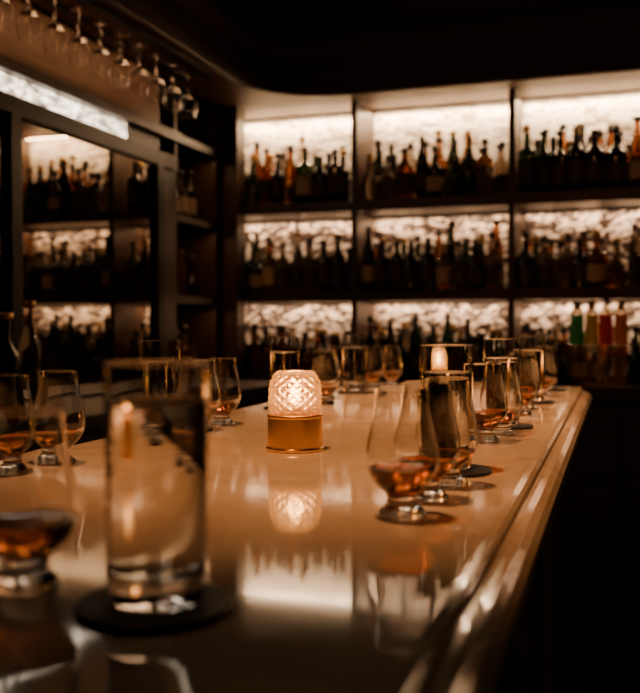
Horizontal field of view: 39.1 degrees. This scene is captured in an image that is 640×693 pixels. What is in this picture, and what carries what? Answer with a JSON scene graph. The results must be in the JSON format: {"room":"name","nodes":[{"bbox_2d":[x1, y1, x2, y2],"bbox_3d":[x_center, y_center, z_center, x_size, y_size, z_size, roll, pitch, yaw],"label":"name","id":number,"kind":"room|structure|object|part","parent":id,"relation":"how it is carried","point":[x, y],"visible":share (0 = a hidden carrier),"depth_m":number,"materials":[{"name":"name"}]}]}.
{"room":"bar","nodes":[
{"label":"bar","id":0,"kind":"room"},
{"bbox_2d":[21,0,182,95],"bbox_3d":[-1.682,-0.197,2.078,0.100,2.780,6.100,0,1,18],"label":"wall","id":1,"kind":"structure","parent":0,"point":[160,76],"depth_m":4.09,"materials":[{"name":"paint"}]},
{"bbox_2d":[183,88,212,108],"bbox_3d":[1.385,-0.245,4.193,4.400,2.780,0.160,0,1,18],"label":"wall","id":2,"kind":"structure","parent":0,"point":[200,101],"depth_m":4.75,"materials":[{"name":"paint"}]},
{"bbox_2d":[245,93,639,347],"bbox_3d":[1.490,-0.490,4.042,4.010,1.295,0.030,0,1,18],"label":"backsplash","id":3,"kind":"structure","parent":2,"relation":"attached to","point":[322,135],"depth_m":4.31,"materials":[{"name":"white stone"}]},
{"bbox_2d":[24,0,639,110],"bbox_3d":[0.574,-1.310,1.071,3.980,0.510,5.550,0,1,18],"label":"ceiling","id":4,"kind":"structure","parent":0,"point":[259,54],"depth_m":3.84,"materials":[{"name":"black paint"}]},
{"bbox_2d":[39,0,211,81],"bbox_3d":[-0.811,-1.081,2.766,0.155,0.024,2.010,0,1,18],"label":"stemware rack","id":5,"kind":"object","parent":4,"relation":"attached to","point":[98,8],"visible":0.87,"depth_m":3.16,"materials":[{"name":"black metal"}]},
{"bbox_2d":[0,0,196,119],"bbox_3d":[-0.821,-0.996,2.787,0.074,0.180,1.894,0,1,18],"label":"glasses","id":6,"kind":"object","parent":5,"relation":"hanging from","point":[28,21],"visible":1,"depth_m":3.01,"materials":[{"name":"clear glass"}]},
{"bbox_2d":[553,621,639,692],"bbox_3d":[0.454,1.233,1.405,4.400,0.050,6.100,0,1,18],"label":"floor","id":7,"kind":"structure","parent":0,"point":[587,658],"depth_m":3.35,"materials":[{"name":"tile"}]},
{"bbox_2d":[0,0,268,444],"bbox_3d":[-1.258,0.061,1.933,0.800,2.270,4.880,0,1,18],"label":"bar","id":8,"kind":"object","parent":7,"relation":"on","point":[92,232],"visible":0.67,"depth_m":3.23,"materials":[{"name":"paint"}]},
{"bbox_2d":[0,300,40,400],"bbox_3d":[-0.790,0.038,2.338,0.076,0.319,0.224,0,1,1],"label":"liquor bottles","id":9,"kind":"object","parent":8,"relation":"on","point":[27,357],"visible":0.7,"depth_m":2.39,"materials":[{"name":"black"}]},
{"bbox_2d":[0,0,177,397],"bbox_3d":[-1.500,0.064,1.782,0.435,2.270,4.440,0,1,18],"label":"mirror","id":10,"kind":"object","parent":8,"relation":"attached to","point":[88,166],"depth_m":3.17,"materials":[{"name":"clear mirror"}]},
{"bbox_3d":[-1.288,-0.902,1.742,0.050,0.305,4.340,0,1,18],"label":"rail","id":11,"kind":"part","parent":8,"relation":"part of","materials":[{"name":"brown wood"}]},
{"bbox_2d":[176,170,199,359],"bbox_3d":[-0.636,-0.342,4.041,0.092,0.979,0.343,0,1,18],"label":"liquor bottles","id":12,"kind":"object","parent":8,"relation":"in","point":[186,197],"visible":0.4,"depth_m":4.07,"materials":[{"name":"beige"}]},
{"bbox_2d":[0,383,592,692],"bbox_3d":[-0.125,0.685,0.900,0.752,1.070,3.600,0,1,18],"label":"countertop","id":13,"kind":"structure","parent":7,"relation":"on","point":[331,594],"depth_m":0.64,"materials":[{"name":"beige stone"}]},
{"bbox_2d":[0,373,33,408],"bbox_3d":[-0.354,0.089,1.022,0.066,0.115,0.066,-1,1,-27],"label":"glass","id":14,"kind":"object","parent":13,"relation":"on","point":[15,391],"visible":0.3,"depth_m":1.00,"materials":[{"name":"white"}]},
{"bbox_2d":[0,407,78,596],"bbox_3d":[-0.190,0.099,0.582,0.066,0.115,0.066,-1,2,-30],"label":"glass","id":15,"kind":"object","parent":13,"relation":"on","point":[39,496],"visible":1,"depth_m":0.56,"materials":[{"name":"white"}]},
{"bbox_2d":[33,370,85,464],"bbox_3d":[-0.321,0.087,1.103,0.066,0.115,0.066,0,1,-17],"label":"glass","id":16,"kind":"object","parent":13,"relation":"on","point":[54,388],"visible":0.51,"depth_m":1.08,"materials":[{"name":"white"}]},
{"bbox_2d":[75,583,232,632],"bbox_3d":[-0.100,0.155,0.544,0.094,0.004,0.094,0,1,18],"label":"coaster","id":17,"kind":"object","parent":13,"relation":"on","point":[95,609],"visible":0.73,"depth_m":0.52,"materials":[{"name":"black leather"}]},
{"bbox_2d":[104,360,208,611],"bbox_3d":[-0.099,0.081,0.545,0.062,0.144,0.062,0,1,18],"label":"water glass","id":18,"kind":"object","parent":17,"relation":"on","point":[156,411],"visible":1,"depth_m":0.52,"materials":[{"name":"white"}]},
{"bbox_2d":[195,359,220,431],"bbox_3d":[-0.193,0.079,1.447,0.066,0.115,0.066,1,1,22],"label":"glass","id":19,"kind":"object","parent":13,"relation":"on","point":[214,396],"visible":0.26,"depth_m":1.43,"materials":[{"name":"white"}]},
{"bbox_2d":[208,358,240,426],"bbox_3d":[-0.168,0.077,1.537,0.066,0.115,0.066,0,1,-10],"label":"glass","id":20,"kind":"object","parent":13,"relation":"on","point":[226,371],"visible":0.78,"depth_m":1.51,"materials":[{"name":"white"}]},
{"bbox_2d":[266,370,323,452],"bbox_3d":[-0.034,0.087,1.236,0.080,0.109,0.080,0,1,18],"label":"candle lamp","id":21,"kind":"object","parent":13,"relation":"on","point":[295,416],"visible":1,"depth_m":1.21,"materials":[{"name":"gold metal"}]},
{"bbox_3d":[-0.034,0.062,1.236,0.076,0.059,0.076,0,1,18],"label":"lamp shade","id":22,"kind":"part","parent":21,"relation":"part of","materials":[{"name":"clear glass"}]},
{"bbox_2d":[311,351,339,404],"bbox_3d":[0.010,0.068,1.947,0.066,0.115,0.066,-1,1,-22],"label":"glass","id":23,"kind":"object","parent":13,"relation":"on","point":[324,364],"visible":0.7,"depth_m":1.92,"materials":[{"name":"white"}]},
{"bbox_2d":[316,349,340,398],"bbox_3d":[0.015,0.065,2.093,0.066,0.115,0.066,-1,2,-38],"label":"glass","id":24,"kind":"object","parent":13,"relation":"on","point":[332,395],"visible":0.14,"depth_m":2.08,"materials":[{"name":"white"}]},
{"bbox_2d":[338,390,374,393],"bbox_3d":[0.092,0.116,2.297,0.094,0.004,0.094,0,1,18],"label":"coaster","id":25,"kind":"object","parent":13,"relation":"on","point":[340,391],"visible":0.84,"depth_m":2.26,"materials":[{"name":"black leather"}]},
{"bbox_2d":[342,334,366,391],"bbox_3d":[0.088,0.041,2.300,0.062,0.144,0.062,0,1,18],"label":"water glass","id":26,"kind":"object","parent":25,"relation":"on","point":[353,345],"visible":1,"depth_m":2.27,"materials":[{"name":"white"}]},
{"bbox_2d":[366,346,384,388],"bbox_3d":[0.144,0.056,2.450,0.066,0.115,0.066,1,2,30],"label":"glass","id":27,"kind":"object","parent":13,"relation":"on","point":[375,365],"visible":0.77,"depth_m":2.43,"materials":[{"name":"white"}]},
{"bbox_2d":[383,345,402,385],"bbox_3d":[0.201,0.055,2.526,0.066,0.115,0.066,-1,2,-33],"label":"glass","id":28,"kind":"object","parent":13,"relation":"on","point":[392,357],"visible":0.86,"depth_m":2.50,"materials":[{"name":"white"}]},
{"bbox_2d":[365,386,439,520],"bbox_3d":[0.073,0.094,0.803,0.066,0.115,0.066,0,1,-3],"label":"glass","id":29,"kind":"object","parent":13,"relation":"on","point":[402,454],"visible":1,"depth_m":0.78,"materials":[{"name":"white"}]},
{"bbox_2d":[402,380,460,502],"bbox_3d":[0.104,0.092,0.880,0.066,0.115,0.066,1,1,26],"label":"glass","id":30,"kind":"object","parent":13,"relation":"on","point":[441,403],"visible":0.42,"depth_m":0.86,"materials":[{"name":"white"}]},
{"bbox_2d":[425,376,478,488],"bbox_3d":[0.136,0.090,0.956,0.066,0.115,0.066,0,1,-4],"label":"glass","id":31,"kind":"object","parent":13,"relation":"on","point":[466,419],"visible":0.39,"depth_m":0.94,"materials":[{"name":"white"}]},
{"bbox_2d":[460,464,491,477],"bbox_3d":[0.153,0.144,1.050,0.094,0.004,0.094,0,1,18],"label":"coaster","id":32,"kind":"object","parent":13,"relation":"on","point":[476,470],"visible":0.34,"depth_m":1.03,"materials":[{"name":"black leather"}]},
{"bbox_2d":[420,344,473,469],"bbox_3d":[0.148,0.070,1.053,0.062,0.144,0.062,0,1,18],"label":"water glass","id":33,"kind":"object","parent":32,"relation":"on","point":[435,359],"visible":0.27,"depth_m":1.03,"materials":[{"name":"white"}]},
{"bbox_2d":[473,363,507,443],"bbox_3d":[0.240,0.082,1.310,0.066,0.115,0.066,0,1,5],"label":"glass","id":34,"kind":"object","parent":13,"relation":"on","point":[490,402],"visible":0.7,"depth_m":1.28,"materials":[{"name":"white"}]},
{"bbox_2d":[485,361,522,436],"bbox_3d":[0.280,0.080,1.393,0.066,0.115,0.066,0,1,-13],"label":"glass","id":35,"kind":"object","parent":13,"relation":"on","point":[509,368],"visible":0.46,"depth_m":1.37,"materials":[{"name":"white"}]},
{"bbox_2d":[510,423,533,429],"bbox_3d":[0.311,0.133,1.514,0.094,0.004,0.094,0,1,18],"label":"coaster","id":36,"kind":"object","parent":13,"relation":"on","point":[521,426],"visible":0.34,"depth_m":1.49,"materials":[{"name":"black leather"}]},
{"bbox_2d":[483,339,520,425],"bbox_3d":[0.306,0.059,1.517,0.062,0.144,0.062,0,1,18],"label":"water glass","id":37,"kind":"object","parent":36,"relation":"on","point":[493,349],"visible":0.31,"depth_m":1.49,"materials":[{"name":"white"}]},
{"bbox_2d":[520,354,538,415],"bbox_3d":[0.384,0.073,1.721,0.066,0.115,0.066,0,1,1],"label":"glass","id":38,"kind":"object","parent":13,"relation":"on","point":[529,386],"visible":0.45,"depth_m":1.70,"materials":[{"name":"white"}]},
{"bbox_2d":[521,352,540,409],"bbox_3d":[0.418,0.070,1.839,0.066,0.115,0.066,-1,2,-33],"label":"glass","id":39,"kind":"object","parent":13,"relation":"on","point":[530,405],"visible":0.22,"depth_m":1.82,"materials":[{"name":"white"}]},
{"bbox_2d":[531,399,554,403],"bbox_3d":[0.474,0.122,2.002,0.094,0.004,0.094,0,1,18],"label":"coaster","id":40,"kind":"object","parent":13,"relation":"on","point":[544,401],"visible":0.51,"depth_m":1.97,"materials":[{"name":"black leather"}]},
{"bbox_2d":[517,336,544,400],"bbox_3d":[0.470,0.048,2.005,0.062,0.144,0.062,0,1,18],"label":"water glass","id":41,"kind":"object","parent":40,"relation":"on","point":[532,344],"visible":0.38,"depth_m":1.98,"materials":[{"name":"white"}]},
{"bbox_2d":[544,348,556,396],"bbox_3d":[0.540,0.062,2.182,0.066,0.115,0.066,0,1,-17],"label":"glass","id":42,"kind":"object","parent":13,"relation":"on","point":[550,367],"visible":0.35,"depth_m":2.16,"materials":[{"name":"clear glass"}]},
{"bbox_2d":[548,387,565,390],"bbox_3d":[0.608,0.113,2.401,0.094,0.004,0.094,0,1,18],"label":"coaster","id":43,"kind":"object","parent":13,"relation":"on","point":[557,388],"visible":0.46,"depth_m":2.36,"materials":[{"name":"black leather"}]},
{"bbox_2d":[534,334,557,388],"bbox_3d":[0.603,0.039,2.404,0.062,0.144,0.062,0,1,18],"label":"water glass","id":44,"kind":"object","parent":43,"relation":"on","point":[551,340],"visible":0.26,"depth_m":2.38,"materials":[{"name":"white"}]},
{"bbox_3d":[-0.069,0.126,1.857,0.094,0.004,0.094,0,1,18],"label":"coaster","id":45,"kind":"object","parent":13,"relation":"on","visible":0},
{"bbox_2d":[269,336,298,386],"bbox_3d":[-0.074,0.051,1.861,0.062,0.144,0.062,0,1,18],"label":"water glass","id":46,"kind":"object","parent":45,"relation":"on","point":[283,350],"visible":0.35,"depth_m":1.83,"materials":[{"name":"white"}]},
{"bbox_3d":[-0.237,0.137,1.358,0.094,0.004,0.094,0,1,18],"label":"coaster","id":47,"kind":"object","parent":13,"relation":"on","visible":0},
{"bbox_2d":[139,340,180,359],"bbox_3d":[-0.242,0.063,1.361,0.062,0.144,0.062,0,1,18],"label":"water glass","id":48,"kind":"object","parent":47,"relation":"on","point":[148,349],"visible":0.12,"depth_m":1.33,"materials":[{"name":"white"}]},
{"bbox_2d":[202,79,639,628],"bbox_3d":[1.410,-0.015,3.842,4.030,2.335,0.480,0,1,18],"label":"shelving","id":49,"kind":"object","parent":7,"relation":"on","point":[596,580],"visible":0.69,"depth_m":4.15,"materials":[{"name":"brown wood"}]},
{"bbox_2d":[245,323,269,377],"label":"liquor bottles","id":50,"kind":"object","parent":49,"relation":"on","point":[256,359],"depth_m":4.35,"materials":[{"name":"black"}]},
{"bbox_2d":[277,325,296,335],"label":"liquor bottles","id":51,"kind":"object","parent":49,"relation":"on","point":[280,328],"depth_m":4.38,"materials":[{"name":"beige glass"}]},
{"bbox_2d":[245,136,350,204],"bbox_3d":[-0.155,-0.854,4.379,0.631,0.351,0.238,0,1,18],"label":"liquor bottles","id":52,"kind":"object","parent":49,"relation":"in","point":[302,181],"visible":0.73,"depth_m":4.28,"materials":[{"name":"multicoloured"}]},
{"bbox_2d":[245,233,350,291],"bbox_3d":[-0.141,-0.408,4.382,0.668,0.289,0.234,0,1,18],"label":"liquor bottles","id":53,"kind":"object","parent":49,"relation":"in","point":[322,272],"visible":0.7,"depth_m":4.28,"materials":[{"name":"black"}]},
{"bbox_2d":[299,322,350,378],"label":"liquor bottles","id":54,"kind":"object","parent":49,"relation":"on","point":[306,350],"depth_m":4.28,"materials":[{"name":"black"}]},
{"bbox_2d":[362,220,503,290],"bbox_3d":[0.525,-0.421,4.160,0.648,0.325,0.250,0,1,18],"label":"liquor bottles","id":55,"kind":"object","parent":49,"relation":"in","point":[441,266],"visible":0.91,"depth_m":4.09,"materials":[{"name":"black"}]},
{"bbox_2d":[359,130,507,199],"bbox_3d":[0.529,-0.841,4.153,0.679,0.336,0.257,0,1,18],"label":"liquor bottles","id":56,"kind":"object","parent":49,"relation":"in","point":[440,177],"visible":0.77,"depth_m":4.08,"materials":[{"name":"black glass"}]},
{"bbox_2d":[366,313,502,380],"bbox_3d":[0.523,-0.001,4.171,0.665,0.311,0.247,0,1,18],"label":"liquor bottles","id":57,"kind":"object","parent":49,"relation":"on","point":[409,348],"visible":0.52,"depth_m":4.13,"materials":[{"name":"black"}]},
{"bbox_2d":[516,223,639,288],"bbox_3d":[1.208,-0.388,3.935,0.684,0.270,0.254,0,1,18],"label":"liquor bottles","id":58,"kind":"object","parent":49,"relation":"on","point":[568,268],"visible":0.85,"depth_m":3.89,"materials":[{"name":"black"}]},
{"bbox_2d":[517,116,639,192],"bbox_3d":[1.207,-0.834,3.925,0.680,0.332,0.251,0,1,18],"label":"liquor bottles","id":59,"kind":"object","parent":49,"relation":"in","point":[575,164],"visible":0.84,"depth_m":3.87,"materials":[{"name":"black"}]},
{"bbox_2d":[523,299,639,384],"bbox_3d":[1.214,-0.031,3.945,0.673,0.381,0.241,0,1,18],"label":"liquor bottles","id":60,"kind":"object","parent":49,"relation":"on","point":[602,360],"visible":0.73,"depth_m":3.85,"materials":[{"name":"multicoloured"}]}
]}

